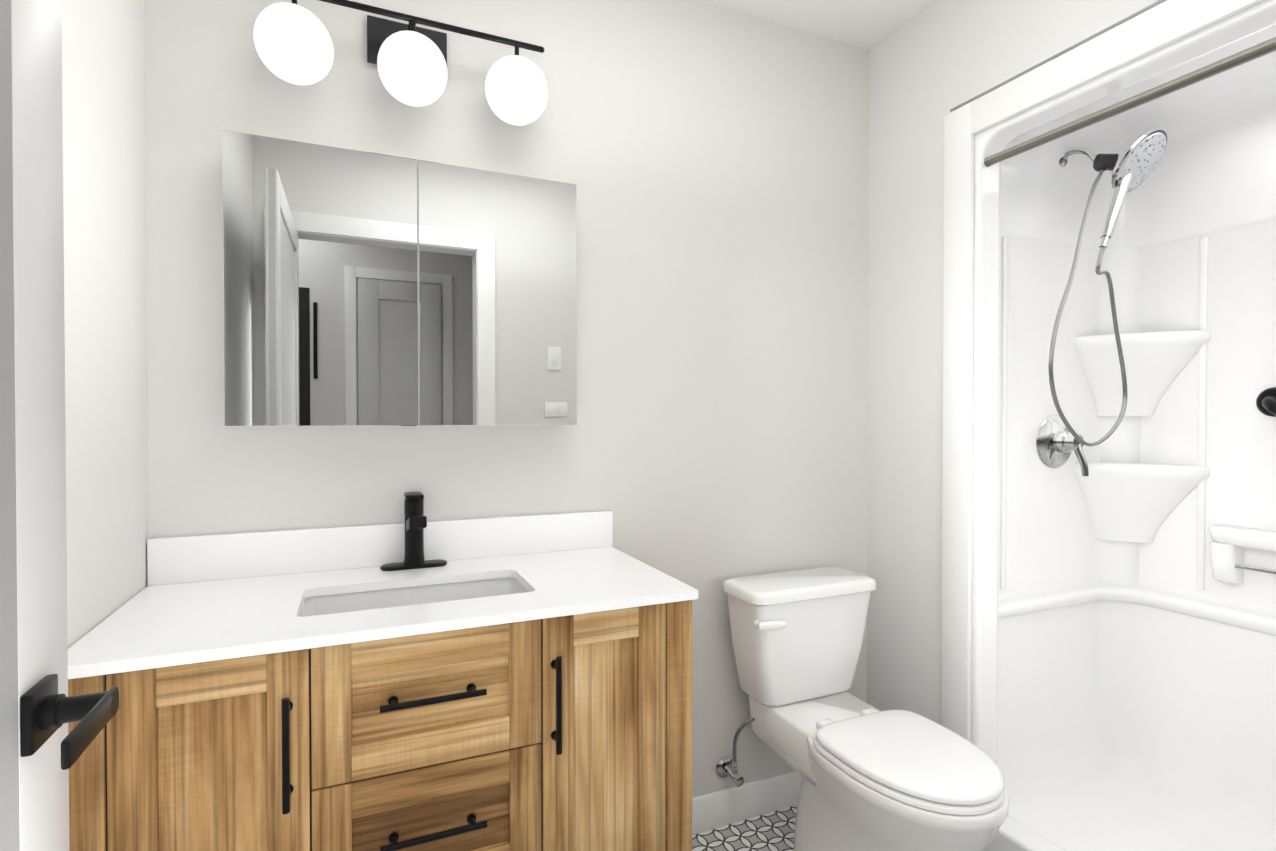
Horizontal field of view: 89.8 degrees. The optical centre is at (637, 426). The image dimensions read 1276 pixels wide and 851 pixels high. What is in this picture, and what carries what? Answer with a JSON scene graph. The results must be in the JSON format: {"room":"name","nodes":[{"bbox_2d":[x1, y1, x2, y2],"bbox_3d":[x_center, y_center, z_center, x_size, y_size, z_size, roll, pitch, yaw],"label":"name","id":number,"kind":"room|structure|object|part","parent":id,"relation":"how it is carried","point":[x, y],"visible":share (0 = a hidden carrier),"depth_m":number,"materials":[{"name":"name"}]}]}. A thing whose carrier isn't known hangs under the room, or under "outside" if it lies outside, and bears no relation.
{"room":"bathroom","nodes":[
{"label":"bathroom","id":0,"kind":"room"},
{"bbox_2d":[61,0,147,647],"bbox_3d":[-0.718,-0.010,0.490,0.110,2.440,1.830,0,1,-24],"label":"wall","id":1,"kind":"structure","parent":0,"point":[104,182],"depth_m":1.12,"materials":[{"name":"white paint"}]},
{"bbox_2d":[0,0,69,850],"bbox_3d":[-0.360,0.193,0.191,0.035,2.018,0.810,0,1,-24],"label":"door leaf","id":2,"kind":"structure","parent":1,"relation":"in","point":[34,801],"depth_m":0.51,"materials":[{"name":"grey paint"}]},
{"bbox_2d":[20,674,118,769],"bbox_3d":[-0.491,0.229,0.491,0.139,0.056,0.158,0,1,-24],"label":"door handle","id":3,"kind":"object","parent":2,"relation":"attached to","point":[47,710],"depth_m":0.50,"materials":[{"name":"black metal"}]},
{"bbox_2d":[144,0,868,797],"bbox_3d":[0.226,-0.025,1.962,3.020,2.440,0.110,0,1,-24],"label":"wall","id":4,"kind":"structure","parent":0,"point":[710,160],"depth_m":1.79,"materials":[{"name":"white paint"}]},
{"bbox_2d":[222,130,576,426],"bbox_3d":[-0.524,-0.308,1.515,0.762,0.610,0.097,0,1,-24],"label":"medicine cabinet","id":5,"kind":"object","parent":4,"relation":"attached to","point":[362,288],"visible":1,"depth_m":1.45,"materials":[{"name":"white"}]},
{"bbox_3d":[-0.680,-0.306,1.396,0.380,0.610,0.005,0,1,-24],"label":"door","id":6,"kind":"part","parent":5,"relation":"part of","materials":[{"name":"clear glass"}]},
{"bbox_3d":[-0.330,-0.308,1.549,0.380,0.610,0.005,0,1,-24],"label":"door","id":7,"kind":"part","parent":5,"relation":"part of","materials":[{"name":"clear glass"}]},
{"bbox_2d":[253,0,548,125],"bbox_3d":[-0.517,-0.848,1.468,0.628,0.224,0.178,0,1,-24],"label":"sconce","id":8,"kind":"object","parent":4,"relation":"attached to","point":[293,43],"visible":1,"depth_m":1.41,"materials":[{"name":"black"}]},
{"bbox_3d":[-0.553,-0.910,1.537,0.180,0.102,0.020,0,1,-24],"label":"plate","id":9,"kind":"part","parent":8,"relation":"part of","materials":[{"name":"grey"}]},
{"bbox_2d":[692,770,801,834],"bbox_3d":[0.350,1.142,1.960,0.916,0.105,0.016,0,1,-24],"label":"baseboard","id":10,"kind":"structure","parent":4,"relation":"attached to","point":[724,807],"depth_m":1.93,"materials":[{"name":"white paint"}]},
{"bbox_2d":[692,805,796,850],"bbox_3d":[0.593,1.244,1.137,3.020,0.080,1.940,0,1,-24],"label":"floor","id":11,"kind":"structure","parent":0,"point":[772,831],"depth_m":1.87,"materials":[{"name":"tile"}]},
{"bbox_2d":[68,492,697,850],"bbox_3d":[-0.449,0.681,1.327,1.041,1.042,0.520,0,1,-24],"label":"bathroom vanity","id":12,"kind":"object","parent":11,"relation":"on","point":[416,681],"visible":0.98,"depth_m":1.16,"materials":[{"name":"brown wood"}]},
{"bbox_3d":[-0.659,0.391,0.995,0.144,0.060,0.020,0,1,-24],"label":"door rail","id":13,"kind":"part","parent":12,"relation":"part of","materials":[{"name":"brown wood"}]},
{"bbox_3d":[-0.661,0.710,1.003,0.146,0.582,0.010,0,1,-24],"label":"door panel","id":14,"kind":"part","parent":12,"relation":"part of","materials":[{"name":"brown wood"}]},
{"bbox_2d":[68,510,697,682],"bbox_3d":[-0.452,0.293,1.329,1.041,0.115,0.507,0,1,-24],"label":"countertop","id":15,"kind":"structure","parent":12,"relation":"on","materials":[{"name":"white stone"}]},
{"bbox_2d":[380,492,447,570],"bbox_3d":[-0.514,0.244,1.478,0.150,0.172,0.159,0,1,-24],"label":"faucet","id":16,"kind":"object","parent":15,"relation":"on","point":[416,544],"depth_m":1.52,"materials":[{"name":"black metal"}]},
{"bbox_3d":[-0.353,0.684,1.103,0.460,0.518,0.034,0,1,-24],"label":"handle","id":17,"kind":"part","parent":12,"relation":"part of","materials":[{"name":"black metal"}]},
{"bbox_3d":[-0.362,0.475,1.132,0.266,0.114,0.010,0,1,-24],"label":"drawer panel","id":18,"kind":"part","parent":12,"relation":"part of","materials":[{"name":"brown wood"}]},
{"bbox_3d":[-0.360,0.623,1.129,0.264,0.060,0.020,0,1,-24],"label":"drawer rail","id":19,"kind":"part","parent":12,"relation":"part of","materials":[{"name":"brown wood"}]},
{"bbox_3d":[-0.362,0.709,1.134,0.266,0.114,0.010,0,1,-24],"label":"drawer panel","id":20,"kind":"part","parent":12,"relation":"part of","materials":[{"name":"brown wood"}]},
{"bbox_3d":[-0.360,0.389,1.126,0.264,0.060,0.020,0,1,-24],"label":"drawer rail","id":21,"kind":"part","parent":12,"relation":"part of","materials":[{"name":"brown wood"}]},
{"bbox_3d":[-0.360,0.561,1.128,0.264,0.060,0.020,0,1,-24],"label":"drawer rail","id":22,"kind":"part","parent":12,"relation":"part of","materials":[{"name":"brown wood"}]},
{"bbox_3d":[-0.360,0.795,1.131,0.264,0.060,0.020,0,1,-24],"label":"drawer rail","id":23,"kind":"part","parent":12,"relation":"part of","materials":[{"name":"brown wood"}]},
{"bbox_3d":[-0.066,0.708,1.263,0.138,0.582,0.010,0,1,-24],"label":"door panel","id":24,"kind":"part","parent":12,"relation":"part of","materials":[{"name":"brown wood"}]},
{"bbox_3d":[-0.064,0.388,1.255,0.136,0.060,0.020,0,1,-24],"label":"door rail","id":25,"kind":"part","parent":12,"relation":"part of","materials":[{"name":"brown wood"}]},
{"bbox_2d":[716,567,1008,850],"bbox_3d":[0.572,0.821,1.647,0.432,0.755,0.754,0,1,-24],"label":"toilet","id":26,"kind":"object","parent":11,"relation":"on","point":[874,779],"visible":1,"depth_m":1.66,"materials":[{"name":"white ceramic"}]},
{"bbox_3d":[0.355,0.531,1.718,0.085,0.027,0.030,0,1,-24],"label":"lever","id":27,"kind":"part","parent":26,"relation":"part of","materials":[{"name":"white ceramic"}]},
{"bbox_3d":[0.472,0.627,1.874,0.410,0.296,0.180,0,1,-24],"label":"tank","id":28,"kind":"part","parent":26,"relation":"part of","materials":[{"name":"white ceramic"}]},
{"bbox_3d":[0.473,0.460,1.869,0.432,0.037,0.196,0,1,-24],"label":"tank lid","id":29,"kind":"part","parent":26,"relation":"part of","materials":[{"name":"white ceramic"}]},
{"bbox_3d":[0.634,0.766,1.505,0.334,0.044,0.426,0,1,-24],"label":"seat","id":30,"kind":"part","parent":26,"relation":"part of","materials":[{"name":"white plastic"}]},
{"bbox_2d":[971,0,1275,850],"bbox_3d":[1.511,0.150,1.445,0.802,2.100,1.220,0,1,-24],"label":"shower stall","id":31,"kind":"object","parent":11,"relation":"on","point":[1123,694],"visible":1,"depth_m":1.89,"materials":[{"name":"white plastic"}]},
{"bbox_3d":[1.317,-0.810,1.913,0.068,0.093,0.138,0,1,-24],"label":"arm","id":32,"kind":"part","parent":31,"relation":"part of"},
{"bbox_3d":[1.167,-0.723,1.290,0.038,0.038,1.065,0,1,-24],"label":"curtain rail","id":33,"kind":"part","parent":31,"relation":"part of","materials":[{"name":"silver metal"}]},
{"bbox_3d":[1.792,0.115,1.495,0.076,0.439,0.574,0,1,-24],"label":"grab rail","id":34,"kind":"part","parent":31,"relation":"part of","materials":[{"name":"black metal"}]},
{"bbox_2d":[701,0,938,50],"bbox_3d":[0.593,-1.276,1.110,3.020,0.080,1.940,0,1,-24],"label":"ceiling","id":35,"kind":"structure","parent":0,"point":[868,25],"depth_m":1.93,"materials":[{"name":"white paint"}]},
{"bbox_2d":[867,0,953,724],"bbox_3d":[0.881,-0.026,2.014,0.110,2.440,0.320,0,1,-24],"label":"wall pier","id":36,"kind":"object","parent":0,"point":[909,86],"visible":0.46,"depth_m":1.98,"materials":[{"name":"white paint"}]},
{"bbox_2d":[950,0,1166,109],"bbox_3d":[1.192,-1.071,1.292,0.110,0.335,1.230,0,1,-24],"label":"wall","id":37,"kind":"structure","parent":0,"point":[995,44],"depth_m":1.66,"materials":[{"name":"white paint"}]},
{"bbox_2d":[941,0,1264,741],"bbox_3d":[1.137,0.158,1.274,0.016,2.088,1.257,0,1,-24],"label":"trim","id":38,"kind":"structure","parent":37,"relation":"attached to","point":[1158,27],"depth_m":1.77,"materials":[{"name":"white paint"}]}
]}

